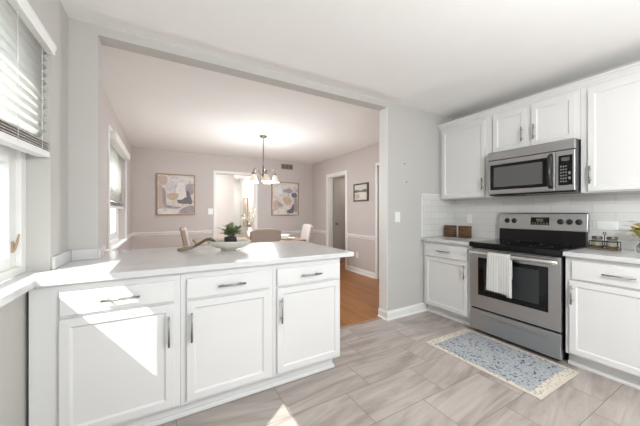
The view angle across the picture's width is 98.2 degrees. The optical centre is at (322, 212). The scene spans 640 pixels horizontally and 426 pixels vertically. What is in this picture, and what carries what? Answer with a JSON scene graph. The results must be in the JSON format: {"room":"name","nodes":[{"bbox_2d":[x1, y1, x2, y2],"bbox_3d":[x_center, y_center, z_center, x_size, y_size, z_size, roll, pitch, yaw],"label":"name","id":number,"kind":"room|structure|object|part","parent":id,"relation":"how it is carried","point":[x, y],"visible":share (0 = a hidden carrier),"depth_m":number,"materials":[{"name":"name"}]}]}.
{"room":"kitchen","nodes":[
{"label":"kitchen","id":0,"kind":"room"},
{"bbox_2d":[0,0,131,425],"bbox_3d":[-1.564,-0.015,1.449,0.200,2.489,9.070,0,0,-30],"label":"wall","id":1,"kind":"structure","parent":0,"point":[46,178],"depth_m":1.51,"materials":[{"name":"paint"}]},
{"bbox_2d":[0,117,25,282],"bbox_3d":[-1.370,-0.302,1.058,0.078,1.235,0.900,0,0,-30],"label":"window","id":2,"kind":"structure","parent":1,"relation":"in","point":[12,161],"depth_m":1.36,"materials":[{"name":"white paint"}]},
{"bbox_3d":[-1.376,-0.292,1.055,0.040,1.135,0.780,0,0,-30],"label":"sash","id":3,"kind":"part","parent":2,"relation":"part of","materials":[{"name":"white paint"}]},
{"bbox_3d":[-1.520,0.155,1.371,0.026,0.091,0.023,0,0,-30],"label":"lever","id":4,"kind":"part","parent":2,"relation":"part of","materials":[{"name":"gold metal"}]},
{"bbox_2d":[0,0,56,157],"bbox_3d":[-1.274,-0.591,1.116,0.081,0.651,0.883,0,0,-30],"label":"window blind","id":5,"kind":"object","parent":1,"relation":"attached to","point":[24,40],"visible":1,"depth_m":1.25,"materials":[{"name":"white paint"}]},
{"bbox_3d":[-1.290,-0.592,1.173,0.002,0.580,0.003,0,0,-30],"label":"cord","id":6,"kind":"part","parent":5,"relation":"part of","materials":[{"name":"white fabric"}]},
{"bbox_3d":[-1.285,-0.295,1.110,0.052,0.060,0.875,0,0,-30],"label":"rail","id":7,"kind":"part","parent":5,"relation":"part of","materials":[{"name":"white paint"}]},
{"bbox_3d":[-1.425,-0.597,1.407,0.002,0.571,0.003,0,0,-30],"label":"cord","id":8,"kind":"part","parent":5,"relation":"part of","materials":[{"name":"white fabric"}]},
{"bbox_2d":[107,124,127,250],"bbox_3d":[-2.831,-0.255,3.731,0.185,1.430,1.670,0,0,-30],"label":"window","id":9,"kind":"structure","parent":1,"relation":"in","point":[113,241],"depth_m":3.73,"materials":[{"name":"white paint"}]},
{"bbox_3d":[-2.883,-0.237,3.701,0.040,1.225,1.430,0,0,-30],"label":"sash","id":10,"kind":"part","parent":9,"relation":"part of","materials":[{"name":"white paint"}]},
{"bbox_2d":[110,130,129,208],"bbox_3d":[-2.776,-0.485,3.762,0.137,0.870,1.498,0,0,-30],"label":"window blind","id":11,"kind":"object","parent":9,"relation":"attached to","point":[118,151],"visible":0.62,"depth_m":3.73,"materials":[{"name":"white paint"}]},
{"bbox_3d":[-2.812,-0.065,3.742,0.052,0.030,1.490,0,0,-30],"label":"rail","id":12,"kind":"part","parent":11,"relation":"part of","materials":[{"name":"white paint"}]},
{"bbox_2d":[132,147,312,249],"bbox_3d":[-1.999,-0.015,6.359,3.935,2.489,0.120,0,0,-30],"label":"wall","id":13,"kind":"structure","parent":0,"point":[146,162],"depth_m":5.91,"materials":[{"name":"paint"}]},
{"bbox_2d":[156,173,194,214],"bbox_3d":[-3.007,-0.355,5.690,0.700,0.840,0.035,0,0,-30],"label":"framed painting","id":14,"kind":"object","parent":13,"relation":"attached to","point":[175,193],"visible":1,"depth_m":5.67,"materials":[{"name":"brown wood"}]},
{"bbox_2d":[132,230,300,235],"bbox_3d":[-1.963,0.472,6.296,3.935,0.145,0.026,0,0,-30],"label":"trim","id":15,"kind":"structure","parent":13,"relation":"attached to","point":[208,231],"depth_m":5.70,"materials":[{"name":"white paint"}]},
{"bbox_2d":[213,170,257,237],"bbox_3d":[-1.997,0.160,6.351,0.980,2.140,0.136,0,0,-30],"label":"trim","id":16,"kind":"structure","parent":13,"relation":"attached to","point":[255,185],"depth_m":6.32,"materials":[{"name":"white paint"}]},
{"bbox_2d":[271,182,298,215],"bbox_3d":[-0.930,-0.330,6.883,0.720,0.830,0.035,0,0,-30],"label":"framed painting","id":17,"kind":"object","parent":13,"relation":"attached to","point":[284,195],"visible":0.88,"depth_m":6.87,"materials":[{"name":"brown wood"}]},
{"bbox_2d":[281,163,292,169],"bbox_3d":[-0.892,-1.130,6.917,0.320,0.140,0.014,0,0,-30],"label":"air vent","id":18,"kind":"object","parent":13,"relation":"in","point":[283,166],"visible":1,"depth_m":6.92,"materials":[{"name":"beige metal"}]},
{"bbox_2d":[216,174,252,237],"bbox_3d":[-4.092,-0.015,7.780,4.650,2.489,4.430,0,0,-30],"label":"wall","id":19,"kind":"structure","parent":0,"point":[230,192],"depth_m":8.15,"materials":[{"name":"white paint"}]},
{"bbox_2d":[243,198,247,226],"bbox_3d":[-2.758,0.010,9.890,0.035,1.020,0.600,0,0,-30],"label":"framed print","id":20,"kind":"object","parent":19,"relation":"attached to","point":[245,200],"visible":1,"depth_m":9.87,"materials":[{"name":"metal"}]},
{"bbox_2d":[101,43,379,246],"bbox_3d":[0.002,-0.015,2.873,3.935,2.489,0.020,0,0,-30],"label":"door frame","id":21,"kind":"structure","parent":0,"point":[101,43],"depth_m":2.08,"materials":[{"name":"paint"}]},
{"bbox_2d":[68,18,452,310],"bbox_3d":[0.033,-0.015,2.819,3.935,2.489,0.105,0,0,-30],"label":"wall","id":22,"kind":"structure","parent":0,"point":[413,135],"depth_m":2.42,"materials":[{"name":"paint"}]},
{"bbox_2d":[340,317,381,328],"bbox_3d":[-0.429,1.227,2.581,2.595,0.006,0.040,0,0,-30],"label":"trim","id":23,"kind":"structure","parent":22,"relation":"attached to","point":[358,323],"depth_m":3.05,"materials":[{"name":"brown wood"}]},
{"bbox_2d":[379,108,386,310],"bbox_3d":[0.701,0.018,3.214,0.007,2.424,0.133,0,0,-30],"label":"door frame","id":24,"kind":"structure","parent":22,"relation":"attached to","point":[382,113],"depth_m":3.21,"materials":[{"name":"white paint"}]},
{"bbox_2d":[395,212,399,221],"bbox_3d":[0.873,0.058,3.235,0.082,0.122,0.010,0,0,-30],"label":"light switch","id":25,"kind":"object","parent":22,"relation":"attached to","point":[397,214],"visible":1,"depth_m":3.23,"materials":[{"name":"white plastic"}]},
{"bbox_2d":[377,303,426,320],"bbox_3d":[0.972,1.180,3.361,0.666,0.100,0.164,0,0,-30],"label":"baseboard","id":26,"kind":"structure","parent":22,"relation":"attached to","point":[421,307],"depth_m":3.26,"materials":[{"name":"white paint"}]},
{"bbox_2d":[421,194,438,236],"bbox_3d":[1.366,0.042,3.517,0.328,0.544,0.012,0,0,-30],"label":"trim","id":27,"kind":"structure","parent":22,"relation":"attached to","point":[421,194],"depth_m":3.44,"materials":[{"name":"white tile"}]},
{"bbox_2d":[422,194,452,236],"bbox_3d":[1.494,0.047,3.591,0.604,0.534,0.010,0,0,-30],"label":"backsplash","id":28,"kind":"structure","parent":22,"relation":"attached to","point":[437,212],"depth_m":3.56,"materials":[{"name":"white tile"}]},
{"bbox_2d":[60,0,639,178],"bbox_3d":[-0.642,-1.204,4.532,7.400,0.269,13.500,0,0,-30],"label":"ceiling","id":29,"kind":"structure","parent":0,"point":[452,59],"depth_m":2.30,"materials":[{"name":"paint"}]},
{"bbox_2d":[249,135,278,183],"bbox_3d":[-0.982,-0.875,4.574,0.510,0.767,0.500,0,0,-30],"label":"chandelier","id":30,"kind":"object","parent":29,"relation":"hanging from","point":[265,177],"visible":1,"depth_m":4.56,"materials":[{"name":"grey metal"}]},
{"bbox_3d":[-1.125,-0.550,4.455,0.144,0.116,0.144,0,0,-30],"label":"lamp shade","id":31,"kind":"part","parent":30,"relation":"part of","materials":[{"name":"white glass"}]},
{"bbox_3d":[-0.901,-0.550,4.415,0.144,0.116,0.144,0,0,-30],"label":"lamp shade","id":32,"kind":"part","parent":30,"relation":"part of","materials":[{"name":"white glass"}]},
{"bbox_3d":[-0.794,-0.550,4.615,0.144,0.116,0.144,0,0,-30],"label":"lamp shade","id":33,"kind":"part","parent":30,"relation":"part of","materials":[{"name":"white glass"}]},
{"bbox_2d":[157,262,639,425],"bbox_3d":[-0.642,1.244,4.532,7.400,0.032,13.500,0,0,-30],"label":"floor","id":34,"kind":"structure","parent":0,"point":[385,373],"depth_m":1.88,"materials":[{"name":"tile"}]},
{"bbox_2d":[29,273,179,425],"bbox_3d":[-1.241,0.790,1.694,0.634,0.879,0.656,0,0,-30],"label":"base cabinet","id":35,"kind":"object","parent":34,"relation":"on","point":[102,353],"visible":0.94,"depth_m":1.43,"materials":[{"name":"white paint"}]},
{"bbox_3d":[-1.066,0.450,1.469,0.490,0.116,0.020,0,0,-30],"label":"drawer","id":36,"kind":"part","parent":35,"relation":"part of","materials":[{"name":"white paint"}]},
{"bbox_3d":[-1.067,0.816,1.469,0.492,0.584,0.020,0,0,-30],"label":"door","id":37,"kind":"part","parent":35,"relation":"part of","materials":[{"name":"white paint"}]},
{"bbox_3d":[-1.052,0.450,1.445,0.165,0.011,0.037,0,0,-30],"label":"handle","id":38,"kind":"part","parent":35,"relation":"part of","materials":[{"name":"silver metal"}]},
{"bbox_3d":[-0.863,0.670,1.554,0.011,0.170,0.037,0,0,-30],"label":"handle","id":39,"kind":"part","parent":35,"relation":"part of","materials":[{"name":"silver metal"}]},
{"bbox_2d":[0,240,353,307],"bbox_3d":[-0.695,0.297,1.891,1.933,0.104,1.668,0,0,-30],"label":"countertop","id":40,"kind":"structure","parent":35,"relation":"on","point":[80,265],"depth_m":1.78,"materials":[{"name":"white stone"}]},
{"bbox_2d":[206,239,250,250],"bbox_3d":[-0.780,0.276,2.302,0.368,0.078,0.228,0,0,0],"label":"bowl","id":41,"kind":"object","parent":40,"relation":"on","point":[227,246],"visible":0.94,"depth_m":2.23,"materials":[{"name":"ceramic"}]},
{"bbox_2d":[177,237,215,250],"bbox_3d":[-1.034,0.262,2.276,0.287,0.103,0.060,0,0,-15],"label":"bead garland","id":42,"kind":"object","parent":41,"relation":"on","point":[210,238],"visible":0.98,"depth_m":2.26},
{"bbox_2d":[217,221,242,241],"bbox_3d":[-0.776,0.183,2.308,0.210,0.210,0.218,0,0,-30],"label":"potted plant","id":43,"kind":"object","parent":41,"relation":"in","point":[230,230],"visible":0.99,"depth_m":2.28,"materials":[{"name":"green plant"}]},
{"bbox_3d":[-0.767,0.247,2.304,0.100,0.082,0.100,0,0,-30],"label":"pot","id":44,"kind":"part","parent":43,"relation":"part of","materials":[{"name":"ceramic"}]},
{"bbox_2d":[179,227,189,246],"bbox_3d":[-1.949,0.729,4.416,0.583,0.998,0.449,0,0,-30],"label":"dining chair","id":45,"kind":"object","parent":34,"relation":"on","point":[183,231],"visible":0.32,"depth_m":4.12,"materials":[{"name":"beige fabric"}]},
{"bbox_2d":[180,264,272,417],"bbox_3d":[-0.722,0.790,1.992,0.561,0.879,0.656,0,0,-30],"label":"base cabinet","id":46,"kind":"object","parent":34,"relation":"on","point":[226,315],"visible":0.9,"depth_m":1.73,"materials":[{"name":"white paint"}]},
{"bbox_3d":[-0.763,0.670,1.612,0.011,0.170,0.037,0,0,-30],"label":"handle","id":47,"kind":"part","parent":46,"relation":"part of","materials":[{"name":"silver metal"}]},
{"bbox_3d":[-0.579,0.450,1.749,0.503,0.116,0.020,0,0,-30],"label":"drawer","id":48,"kind":"part","parent":46,"relation":"part of","materials":[{"name":"white paint"}]},
{"bbox_3d":[-0.579,0.816,1.749,0.503,0.584,0.020,0,0,-30],"label":"door","id":49,"kind":"part","parent":46,"relation":"part of","materials":[{"name":"white paint"}]},
{"bbox_3d":[-0.564,0.450,1.726,0.165,0.011,0.037,0,0,-30],"label":"handle","id":50,"kind":"part","parent":46,"relation":"part of","materials":[{"name":"silver metal"}]},
{"bbox_2d":[192,236,305,245],"bbox_3d":[-1.270,0.848,4.783,1.700,0.760,1.000,0,0,-30],"label":"dining table","id":51,"kind":"object","parent":34,"relation":"on","point":[195,241],"visible":0.17,"depth_m":4.72,"materials":[{"name":"brown wood"}]},
{"bbox_2d":[241,207,255,237],"bbox_3d":[-1.304,0.185,5.000,0.318,0.565,0.240,0,0,14],"label":"flower vase","id":52,"kind":"object","parent":51,"relation":"on","point":[249,229],"visible":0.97,"depth_m":4.95,"materials":[{"name":"ceramic"}]},
{"bbox_3d":[-0.618,0.457,4.811,0.280,0.021,0.280,0,0,-30],"label":"dinner plate","id":53,"kind":"object","parent":51,"relation":"on","visible":0},
{"bbox_2d":[281,234,289,238],"bbox_3d":[-0.670,0.425,4.781,0.210,0.067,0.210,0,0,-30],"label":"serving bowl","id":54,"kind":"object","parent":53,"relation":"on","point":[285,236],"visible":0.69,"depth_m":4.71,"materials":[{"name":"white ceramic"}]},
{"bbox_2d":[250,228,280,242],"bbox_3d":[-0.935,0.729,4.086,0.449,0.998,0.583,0,0,-34],"label":"dining chair","id":55,"kind":"object","parent":34,"relation":"on","point":[265,234],"visible":0.27,"depth_m":3.87,"materials":[{"name":"beige fabric"}]},
{"bbox_2d":[269,258,339,387],"bbox_3d":[-0.240,0.790,2.269,0.550,0.879,0.656,0,0,-30],"label":"base cabinet","id":56,"kind":"object","parent":34,"relation":"on","point":[306,294],"visible":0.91,"depth_m":2.01,"materials":[{"name":"white paint"}]},
{"bbox_3d":[-0.280,0.670,1.889,0.011,0.170,0.037,0,0,-30],"label":"handle","id":57,"kind":"part","parent":56,"relation":"part of","materials":[{"name":"silver metal"}]},
{"bbox_3d":[-0.093,0.450,2.028,0.509,0.116,0.020,0,0,-30],"label":"drawer","id":58,"kind":"part","parent":56,"relation":"part of","materials":[{"name":"white paint"}]},
{"bbox_3d":[-0.093,0.816,2.028,0.509,0.584,0.020,0,0,-30],"label":"door","id":59,"kind":"part","parent":56,"relation":"part of","materials":[{"name":"white paint"}]},
{"bbox_3d":[-0.083,0.450,2.002,0.165,0.011,0.037,0,0,-30],"label":"handle","id":60,"kind":"part","parent":56,"relation":"part of","materials":[{"name":"silver metal"}]},
{"bbox_2d":[300,224,313,242],"bbox_3d":[-0.522,0.729,5.229,0.583,0.998,0.449,0,0,-24],"label":"dining chair","id":61,"kind":"object","parent":34,"relation":"on","point":[307,229],"visible":0.41,"depth_m":5.17,"materials":[{"name":"fabric"}]},
{"bbox_2d":[423,241,472,327],"bbox_3d":[1.634,0.790,3.314,0.636,0.879,0.620,0,0,-30],"label":"base cabinet","id":62,"kind":"object","parent":34,"relation":"on","point":[446,266],"visible":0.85,"depth_m":3.15,"materials":[{"name":"white paint"}]},
{"bbox_3d":[1.399,0.452,3.176,0.020,0.144,0.545,0,0,-30],"label":"drawer","id":63,"kind":"part","parent":62,"relation":"part of","materials":[{"name":"white paint"}]},
{"bbox_3d":[1.399,0.826,3.176,0.020,0.572,0.545,0,0,-30],"label":"door","id":64,"kind":"part","parent":62,"relation":"part of","materials":[{"name":"white paint"}]},
{"bbox_2d":[421,236,492,244],"bbox_3d":[1.641,0.332,3.314,0.623,0.034,0.616,0,0,-30],"label":"countertop","id":65,"kind":"structure","parent":62,"relation":"on","point":[453,240],"depth_m":3.18,"materials":[{"name":"white stone"}]},
{"bbox_2d":[444,225,456,236],"bbox_3d":[1.619,0.241,3.523,0.052,0.146,0.146,0,0,-30],"label":"wooden block","id":66,"kind":"object","parent":65,"relation":"on","point":[449,230],"visible":0.98,"depth_m":3.49,"materials":[{"name":"brown wood"}]},
{"bbox_2d":[458,226,471,238],"bbox_3d":[1.717,0.241,3.353,0.052,0.146,0.146,0,0,-30],"label":"wooden block","id":67,"kind":"object","parent":65,"relation":"on","point":[463,231],"visible":0.99,"depth_m":3.32,"materials":[{"name":"brown wood"}]},
{"bbox_2d":[425,328,579,399],"bbox_3d":[1.465,1.226,2.365,0.624,0.007,0.924,0,0,-30],"label":"rug","id":68,"kind":"object","parent":34,"relation":"on","point":[537,376],"visible":1,"depth_m":2.25,"materials":[{"name":"blue fabric"}]},
{"bbox_2d":[466,213,589,360],"bbox_3d":[1.949,0.619,2.686,0.675,1.222,0.769,0,0,-30],"label":"range","id":69,"kind":"object","parent":34,"relation":"on","point":[534,319],"visible":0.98,"depth_m":2.53,"materials":[{"name":"silver metal"}]},
{"bbox_2d":[486,252,511,298],"bbox_3d":[1.642,0.579,2.573,0.057,0.385,0.226,0,0,-30],"label":"dish towel","id":70,"kind":"object","parent":69,"relation":"hanging from","point":[499,266],"visible":0.98,"depth_m":2.56,"materials":[{"name":"white fabric"}]},
{"bbox_3d":[1.690,0.408,2.538,0.079,0.037,0.759,0,0,-30],"label":"handle","id":71,"kind":"part","parent":69,"relation":"part of","materials":[{"name":"silver metal"}]},
{"bbox_3d":[1.736,0.670,2.564,0.034,0.604,0.765,0,0,-30],"label":"oven door","id":72,"kind":"part","parent":69,"relation":"part of","materials":[{"name":"silver metal"}]},
{"bbox_3d":[1.737,1.091,2.565,0.032,0.208,0.765,0,0,-30],"label":"drawer","id":73,"kind":"part","parent":69,"relation":"part of","materials":[{"name":"silver metal"}]},
{"bbox_2d":[469,239,587,255],"bbox_3d":[1.952,0.330,2.688,0.557,0.049,0.769,0,0,-30],"label":"cooktop","id":74,"kind":"object","parent":69,"relation":"in","point":[533,247],"depth_m":2.58,"materials":[{"name":"black glass"}]},
{"bbox_3d":[2.205,0.093,2.816,0.015,0.078,0.160,0,0,-30],"label":"clock panel","id":75,"kind":"part","parent":69,"relation":"part of","materials":[{"name":"black plastic"}]},
{"bbox_3d":[2.215,0.096,2.839,0.061,0.177,0.765,0,0,-30],"label":"control panel","id":76,"kind":"part","parent":69,"relation":"part of","materials":[{"name":"silver metal"}]},
{"bbox_3d":[2.276,0.094,2.664,0.037,0.054,0.054,0,0,-30],"label":"knob","id":77,"kind":"part","parent":69,"relation":"part of","materials":[{"name":"black plastic"}]},
{"bbox_3d":[2.310,0.094,2.603,0.037,0.054,0.054,0,0,-30],"label":"knob","id":78,"kind":"part","parent":69,"relation":"part of","materials":[{"name":"black plastic"}]},
{"bbox_3d":[2.344,0.094,2.544,0.037,0.054,0.054,0,0,-30],"label":"knob","id":79,"kind":"part","parent":69,"relation":"part of","materials":[{"name":"black plastic"}]},
{"bbox_2d":[566,256,639,389],"bbox_3d":[2.335,0.790,2.092,0.636,0.879,0.620,0,0,-30],"label":"base cabinet","id":80,"kind":"object","parent":34,"relation":"on","point":[603,296],"visible":0.94,"depth_m":2.03,"materials":[{"name":"white paint"}]},
{"bbox_3d":[1.946,0.647,2.169,0.037,0.145,0.011,0,0,-30],"label":"handle","id":81,"kind":"part","parent":80,"relation":"part of","materials":[{"name":"silver metal"}]},
{"bbox_2d":[563,248,639,263],"bbox_3d":[2.343,0.332,2.092,0.623,0.034,0.636,0,0,-30],"label":"countertop","id":82,"kind":"structure","parent":80,"relation":"on","point":[626,256],"depth_m":2.09,"materials":[{"name":"white stone"}]},
{"bbox_2d":[588,232,621,250],"bbox_3d":[2.351,0.240,2.312,0.090,0.149,0.180,0,0,-30],"label":"spice rack","id":83,"kind":"object","parent":82,"relation":"on","point":[604,241],"visible":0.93,"depth_m":2.29,"materials":[{"name":"black metal"}]},
{"bbox_2d":[592,236,602,247],"bbox_3d":[2.328,0.252,2.352,0.072,0.097,0.072,0,0,-30],"label":"spice jar","id":84,"kind":"object","parent":83,"relation":"in","point":[596,244],"visible":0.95,"depth_m":2.33,"materials":[{"name":"clear glass"}]},
{"bbox_3d":[2.328,0.215,2.352,0.068,0.023,0.068,0,0,-30],"label":"lid","id":85,"kind":"part","parent":84,"relation":"part of","materials":[{"name":"grey metal"}]},
{"bbox_3d":[2.351,0.272,2.312,0.086,0.059,0.176,0,0,-30],"label":"wire frame","id":86,"kind":"part","parent":83,"relation":"part of","materials":[{"name":"black metal"}]},
{"bbox_2d":[588,247,621,250],"bbox_3d":[2.351,0.308,2.312,0.090,0.014,0.180,0,0,-30],"label":"tray","id":87,"kind":"object","parent":83,"relation":"attached to","point":[608,249],"depth_m":2.28,"materials":[{"name":"brown wood"}]},
{"bbox_2d":[606,237,617,248],"bbox_3d":[2.373,0.252,2.273,0.072,0.097,0.072,0,0,-30],"label":"spice jar","id":88,"kind":"object","parent":83,"relation":"in","point":[608,244],"visible":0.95,"depth_m":2.25,"materials":[{"name":"clear glass"}]},
{"bbox_3d":[2.373,0.215,2.273,0.068,0.023,0.068,0,0,-30],"label":"lid","id":89,"kind":"part","parent":88,"relation":"part of","materials":[{"name":"grey metal"}]},
{"bbox_2d":[626,221,639,240],"bbox_3d":[2.443,0.191,2.139,0.194,0.246,0.192,0,0,-30],"label":"flowers","id":90,"kind":"object","parent":82,"relation":"on","point":[636,230],"visible":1,"depth_m":2.14,"materials":[{"name":"yellow plant"}]},
{"bbox_3d":[2.099,0.826,1.957,0.020,0.572,0.560,0,0,-30],"label":"door","id":91,"kind":"part","parent":80,"relation":"part of","materials":[{"name":"white paint"}]},
{"bbox_3d":[2.103,0.455,1.951,0.020,0.139,0.545,0,0,-30],"label":"drawer","id":92,"kind":"part","parent":80,"relation":"part of","materials":[{"name":"white paint"}]},
{"bbox_3d":[2.075,0.455,1.943,0.037,0.011,0.170,0,0,-30],"label":"handle","id":93,"kind":"part","parent":80,"relation":"part of","materials":[{"name":"silver metal"}]},
{"bbox_2d":[313,59,639,278],"bbox_3d":[1.987,-0.015,3.488,0.120,2.489,9.070,0,0,-30],"label":"wall","id":94,"kind":"structure","parent":0,"point":[360,163],"depth_m":5.58,"materials":[{"name":"paint"}]},
{"bbox_2d":[326,170,347,269],"bbox_3d":[0.357,0.168,6.311,0.136,2.125,0.880,0,0,-30],"label":"door frame","id":95,"kind":"structure","parent":94,"relation":"in","point":[329,178],"depth_m":6.59,"materials":[{"name":"white paint"}]},
{"bbox_2d":[333,179,344,261],"bbox_3d":[0.557,0.214,6.793,0.670,2.008,0.113,0,0,-30],"label":"door","id":96,"kind":"structure","parent":95,"relation":"attached to","point":[338,185],"depth_m":6.72,"materials":[{"name":"paint"}]},
{"bbox_2d":[313,230,374,239],"bbox_3d":[0.346,0.492,6.200,0.026,0.065,2.490,0,0,-30],"label":"trim","id":97,"kind":"structure","parent":94,"relation":"attached to","point":[316,231],"depth_m":5.62,"materials":[{"name":"white paint"}]},
{"bbox_2d":[353,182,368,201],"bbox_3d":[0.752,-0.390,5.488,0.030,0.355,0.460,0,0,-30],"label":"framed landscape","id":98,"kind":"object","parent":94,"relation":"attached to","point":[361,190],"visible":1,"depth_m":5.46,"materials":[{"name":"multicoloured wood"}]},
{"bbox_2d":[347,265,374,278],"bbox_3d":[0.345,1.180,6.200,0.027,0.100,2.490,0,0,-30],"label":"baseboard","id":99,"kind":"structure","parent":94,"relation":"attached to","point":[350,268],"depth_m":5.47,"materials":[{"name":"white paint"}]},
{"bbox_2d":[375,163,378,278],"bbox_3d":[1.286,0.165,4.572,0.016,2.130,1.250,0,0,-30],"label":"doorway","id":100,"kind":"structure","parent":94,"relation":"in","point":[376,164],"depth_m":5.08,"materials":[{"name":"white paint"}]},
{"bbox_2d":[440,115,504,199],"bbox_3d":[1.782,-0.623,3.372,0.321,0.915,0.659,0,0,-30],"label":"upper cabinet","id":101,"kind":"object","parent":94,"relation":"attached to","point":[465,148],"visible":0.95,"depth_m":3.28,"materials":[{"name":"white paint"}]},
{"bbox_3d":[1.675,-0.604,3.329,0.020,0.857,0.545,0,0,-30],"label":"door","id":102,"kind":"part","parent":101,"relation":"part of","materials":[{"name":"white paint"}]},
{"bbox_2d":[493,89,580,152],"bbox_3d":[2.131,-0.856,2.764,0.321,0.448,0.738,0,0,-30],"label":"upper cabinet","id":103,"kind":"object","parent":94,"relation":"attached to","point":[556,118],"visible":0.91,"depth_m":2.64,"materials":[{"name":"white paint"}]},
{"bbox_3d":[1.934,-0.839,2.877,0.020,0.386,0.314,0,0,-30],"label":"door","id":104,"kind":"part","parent":103,"relation":"part of","materials":[{"name":"white paint"}]},
{"bbox_3d":[2.025,-0.775,2.663,0.037,0.140,0.011,0,0,-30],"label":"handle","id":105,"kind":"part","parent":103,"relation":"part of","materials":[{"name":"silver metal"}]},
{"bbox_2d":[487,138,580,196],"bbox_3d":[2.086,-0.400,2.738,0.425,0.461,0.732,0,0,-30],"label":"microwave","id":106,"kind":"object","parent":103,"relation":"attached to","point":[551,168],"visible":0.99,"depth_m":2.59,"materials":[{"name":"silver metal"}]},
{"bbox_3d":[1.927,-0.362,2.729,0.029,0.350,0.590,0,0,-30],"label":"door","id":107,"kind":"part","parent":106,"relation":"part of","materials":[{"name":"silver metal"}]},
{"bbox_3d":[2.026,-0.365,2.477,0.060,0.317,0.032,0,0,-30],"label":"handle","id":108,"kind":"part","parent":106,"relation":"part of","materials":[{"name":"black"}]},
{"bbox_2d":[438,62,639,129],"bbox_3d":[2.142,-1.093,2.771,0.322,0.057,2.074,0,0,-30],"label":"crown molding","id":109,"kind":"structure","parent":103,"relation":"attached to","point":[635,67],"depth_m":2.54,"materials":[{"name":"white paint"}]},
{"bbox_3d":[2.118,-0.839,2.558,0.020,0.386,0.330,0,0,-30],"label":"door","id":110,"kind":"part","parent":103,"relation":"part of","materials":[{"name":"white paint"}]},
{"bbox_2d":[453,192,639,249],"bbox_3d":[2.278,0.062,2.845,0.012,0.505,2.066,0,0,-30],"label":"backsplash","id":111,"kind":"structure","parent":94,"relation":"attached to","point":[622,208],"depth_m":2.69,"materials":[{"name":"white tile"}]},
{"bbox_2d":[467,214,471,222],"bbox_3d":[1.869,0.085,3.535,0.008,0.115,0.072,0,0,-30],"label":"wall outlet","id":112,"kind":"object","parent":111,"relation":"attached to","point":[469,216],"visible":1,"depth_m":3.53,"materials":[{"name":"white plastic"}]},
{"bbox_2d":[597,221,617,229],"bbox_3d":[2.500,0.118,2.436,0.008,0.078,0.135,0,0,-30],"label":"wall outlet","id":113,"kind":"object","parent":111,"relation":"attached to","point":[601,225],"visible":1,"depth_m":2.43,"materials":[{"name":"white plastic"}]},
{"bbox_2d":[581,71,639,193],"bbox_3d":[2.481,-0.623,2.155,0.321,0.915,0.664,0,0,-30],"label":"upper cabinet","id":114,"kind":"object","parent":94,"relation":"attached to","point":[610,109],"visible":1,"depth_m":2.22,"materials":[{"name":"white paint"}]},
{"bbox_3d":[2.228,-0.311,2.311,0.037,0.147,0.011,0,0,-30],"label":"handle","id":115,"kind":"part","parent":114,"relation":"part of","materials":[{"name":"silver metal"}]}
]}

